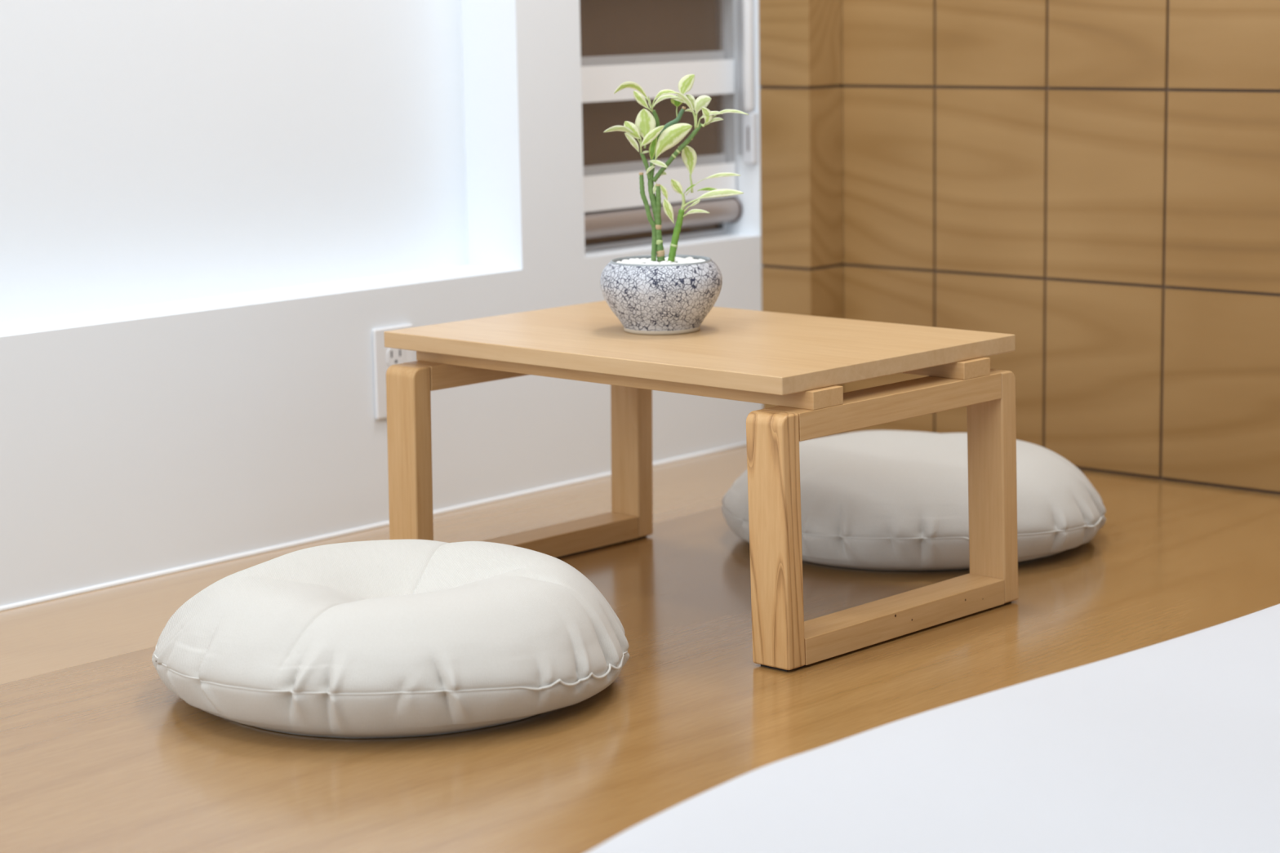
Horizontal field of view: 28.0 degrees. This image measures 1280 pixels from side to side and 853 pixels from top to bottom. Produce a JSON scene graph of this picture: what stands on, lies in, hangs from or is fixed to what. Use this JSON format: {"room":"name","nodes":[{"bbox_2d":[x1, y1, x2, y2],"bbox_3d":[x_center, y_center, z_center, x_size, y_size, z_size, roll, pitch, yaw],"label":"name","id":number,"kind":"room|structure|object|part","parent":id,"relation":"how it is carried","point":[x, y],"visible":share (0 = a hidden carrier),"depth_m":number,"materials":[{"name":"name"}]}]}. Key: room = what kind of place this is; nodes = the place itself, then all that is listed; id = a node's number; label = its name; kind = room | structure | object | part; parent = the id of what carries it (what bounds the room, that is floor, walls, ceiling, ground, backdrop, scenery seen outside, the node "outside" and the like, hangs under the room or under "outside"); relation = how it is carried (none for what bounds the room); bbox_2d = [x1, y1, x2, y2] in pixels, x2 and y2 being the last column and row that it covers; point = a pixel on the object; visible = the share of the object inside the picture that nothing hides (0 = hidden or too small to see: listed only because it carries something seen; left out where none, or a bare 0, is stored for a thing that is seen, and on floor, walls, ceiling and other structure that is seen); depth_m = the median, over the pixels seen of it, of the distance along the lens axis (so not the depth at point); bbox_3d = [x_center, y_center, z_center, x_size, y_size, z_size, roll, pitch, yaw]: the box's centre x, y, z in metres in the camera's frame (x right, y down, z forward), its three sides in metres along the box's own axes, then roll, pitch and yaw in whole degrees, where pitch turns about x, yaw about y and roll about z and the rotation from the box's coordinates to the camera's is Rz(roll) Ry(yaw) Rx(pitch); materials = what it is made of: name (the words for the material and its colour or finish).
{"room":"living room","nodes":[
{"label":"living room","id":0,"kind":"room"},
{"bbox_2d":[0,0,763,606],"bbox_3d":[-1.547,-0.783,2.567,0.240,2.540,5.193,7,13,41],"label":"wall","id":1,"kind":"structure","parent":0,"point":[211,211],"depth_m":3.71,"materials":[{"name":"white paint"}]},
{"bbox_2d":[0,442,746,611],"bbox_3d":[-1.476,0.369,2.634,0.008,0.008,5.073,7,13,41],"label":"trim","id":2,"kind":"structure","parent":1,"relation":"attached to","point":[740,445],"depth_m":3.72,"materials":[{"name":"white"}]},
{"bbox_2d":[372,324,413,419],"bbox_3d":[-0.365,-0.082,3.816,0.008,0.135,0.079,7,13,41],"label":"wall outlet","id":3,"kind":"object","parent":1,"relation":"attached to","point":[384,357],"visible":0.4,"depth_m":3.80,"materials":[{"name":"white plastic"}]},
{"bbox_2d":[386,347,404,365],"bbox_3d":[-0.363,-0.105,3.810,0.002,0.033,0.033,7,13,41],"label":"socket","id":4,"kind":"object","parent":3,"relation":"attached to","point":[394,356],"depth_m":3.81,"materials":[{"name":"grey plastic"}]},
{"bbox_2d":[579,0,726,251],"bbox_3d":[-0.013,-0.988,4.210,0.011,1.378,0.445,7,13,41],"label":"window","id":5,"kind":"structure","parent":1,"relation":"in","point":[607,27],"depth_m":4.29,"materials":[{"name":"brown glass"}]},
{"bbox_2d":[581,0,757,239],"bbox_3d":[0.017,-0.997,4.185,0.082,1.364,0.439,7,13,41],"label":"roller blind","id":6,"kind":"object","parent":5,"relation":"attached to","point":[613,185],"visible":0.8,"depth_m":4.31,"materials":[{"name":"white fabric"}]},
{"bbox_3d":[0.014,-0.349,4.303,0.042,0.042,0.433,7,13,41],"label":"rail","id":7,"kind":"part","parent":6,"relation":"part of","materials":[{"name":"beige metal"}]},
{"bbox_3d":[0.160,-1.061,4.331,0.003,1.200,0.003,7,13,41],"label":"bead chain","id":8,"kind":"part","parent":6,"relation":"part of","materials":[{"name":"white plastic"}]},
{"bbox_3d":[0.164,-1.060,4.327,0.003,1.200,0.003,7,13,41],"label":"bead chain","id":9,"kind":"part","parent":6,"relation":"part of","materials":[{"name":"white plastic"}]},
{"bbox_2d":[0,445,1279,852],"bbox_3d":[0.108,0.600,1.457,4.440,0.120,5.400,7,13,41],"label":"floor","id":10,"kind":"structure","parent":0,"point":[98,754],"depth_m":2.90,"materials":[{"name":"laminate"}]},
{"bbox_2d":[151,539,629,737],"bbox_3d":[-0.280,0.229,2.928,0.540,0.137,0.536,6,12,34],"label":"floor cushion","id":11,"kind":"object","parent":10,"relation":"on","point":[385,638],"visible":1,"depth_m":2.74,"materials":[{"name":"white fabric"}]},
{"bbox_2d":[383,300,1017,671],"bbox_3d":[0.073,0.049,3.339,0.710,0.343,0.471,8,13,43],"label":"table","id":12,"kind":"object","parent":10,"relation":"on","point":[796,364],"visible":0.91,"depth_m":3.21,"materials":[{"name":"brown wood"}]},
{"bbox_3d":[-0.305,0.067,3.398,0.062,0.297,0.031,8,13,43],"label":"leg","id":13,"kind":"part","parent":12,"relation":"part of","materials":[{"name":"brown wood"}]},
{"bbox_3d":[-0.159,-0.092,3.526,0.057,0.033,0.394,8,13,43],"label":"rail","id":14,"kind":"part","parent":12,"relation":"part of","materials":[{"name":"brown wood"}]},
{"bbox_3d":[-0.012,0.010,3.702,0.062,0.297,0.031,8,13,43],"label":"leg","id":15,"kind":"part","parent":12,"relation":"part of","materials":[{"name":"brown wood"}]},
{"bbox_2d":[600,74,748,334],"bbox_3d":[0.030,-0.289,3.323,0.163,0.330,0.168,-7,11,-32],"label":"potted plant","id":16,"kind":"object","parent":12,"relation":"on","point":[675,299],"visible":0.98,"depth_m":3.30,"materials":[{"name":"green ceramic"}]},
{"bbox_3d":[0.007,-0.338,3.313,0.015,0.035,0.006,-4,10,-16],"label":"stem","id":17,"kind":"part","parent":16,"relation":"part of","materials":[{"name":"green plant"}]},
{"bbox_3d":[0.011,-0.271,3.326,0.022,0.114,0.008,-3,10,-9],"label":"stem","id":18,"kind":"part","parent":16,"relation":"part of","materials":[{"name":"green plant"}]},
{"bbox_3d":[0.021,-0.377,3.316,0.013,0.065,0.009,-6,11,-25],"label":"stem","id":19,"kind":"part","parent":16,"relation":"part of","materials":[{"name":"green plant"}]},
{"bbox_3d":[0.021,-0.280,3.327,0.018,0.132,0.017,7,13,41],"label":"stem","id":20,"kind":"part","parent":16,"relation":"part of","materials":[{"name":"green plant"}]},
{"bbox_2d":[652,261,661,264],"bbox_3d":[0.022,-0.209,3.312,0.012,0.009,0.011,-5,10,-23],"label":"pebble","id":21,"kind":"object","parent":16,"relation":"in","point":[653,262],"visible":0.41,"depth_m":3.31,"materials":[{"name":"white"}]},
{"bbox_3d":[0.024,-0.291,3.322,0.009,0.043,0.008,7,13,41],"label":"stem","id":22,"kind":"part","parent":16,"relation":"part of","materials":[{"name":"green plant"}]},
{"bbox_3d":[0.028,-0.173,3.345,0.159,0.085,0.159,7,13,41],"label":"pot","id":23,"kind":"part","parent":16,"relation":"part of","materials":[{"name":"ceramic"}]},
{"bbox_3d":[0.036,-0.374,3.321,0.046,0.077,0.010,-2,10,-8],"label":"stem","id":24,"kind":"part","parent":16,"relation":"part of","materials":[{"name":"green plant"}]},
{"bbox_3d":[0.047,-0.248,3.327,0.024,0.070,0.010,0,10,9],"label":"stem","id":25,"kind":"part","parent":16,"relation":"part of","materials":[{"name":"green plant"}]},
{"bbox_3d":[0.048,-0.353,3.306,0.067,0.076,0.009,0,10,9],"label":"stem","id":26,"kind":"part","parent":16,"relation":"part of","materials":[{"name":"green plant"}]},
{"bbox_3d":[0.157,0.131,2.965,0.063,0.297,0.031,8,13,43],"label":"leg","id":27,"kind":"part","parent":12,"relation":"part of","materials":[{"name":"brown wood"}]},
{"bbox_3d":[0.298,-0.028,3.097,0.057,0.033,0.394,8,13,43],"label":"rail","id":28,"kind":"part","parent":12,"relation":"part of","materials":[{"name":"brown wood"}]},
{"bbox_3d":[0.450,0.074,3.269,0.063,0.297,0.031,8,13,43],"label":"leg","id":29,"kind":"part","parent":12,"relation":"part of","materials":[{"name":"brown wood"}]},
{"bbox_2d":[721,430,1106,570],"bbox_3d":[0.388,0.096,3.664,0.544,0.130,0.543,7,13,41],"label":"floor cushion","id":30,"kind":"object","parent":10,"relation":"on","point":[871,500],"visible":0.77,"depth_m":3.47,"materials":[{"name":"white fabric"}]},
{"bbox_2d":[586,604,1279,852],"bbox_3d":[1.146,0.446,1.522,2.649,0.124,3.320,7,13,41],"label":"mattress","id":31,"kind":"object","parent":10,"relation":"on","point":[1172,745],"visible":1,"depth_m":2.19,"materials":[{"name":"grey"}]},
{"bbox_2d":[758,0,844,441],"bbox_3d":[0.265,-1.168,4.290,0.108,2.420,0.092,7,13,41],"label":"wall","id":32,"kind":"structure","parent":0,"point":[801,62],"depth_m":4.37,"materials":[{"name":"brown wood"}]},
{"bbox_2d":[840,0,1279,494],"bbox_3d":[1.764,-0.934,3.100,4.440,2.540,0.100,7,13,41],"label":"wall","id":33,"kind":"structure","parent":0,"point":[1095,184],"depth_m":4.10,"materials":[{"name":"brown wood"}]}
]}

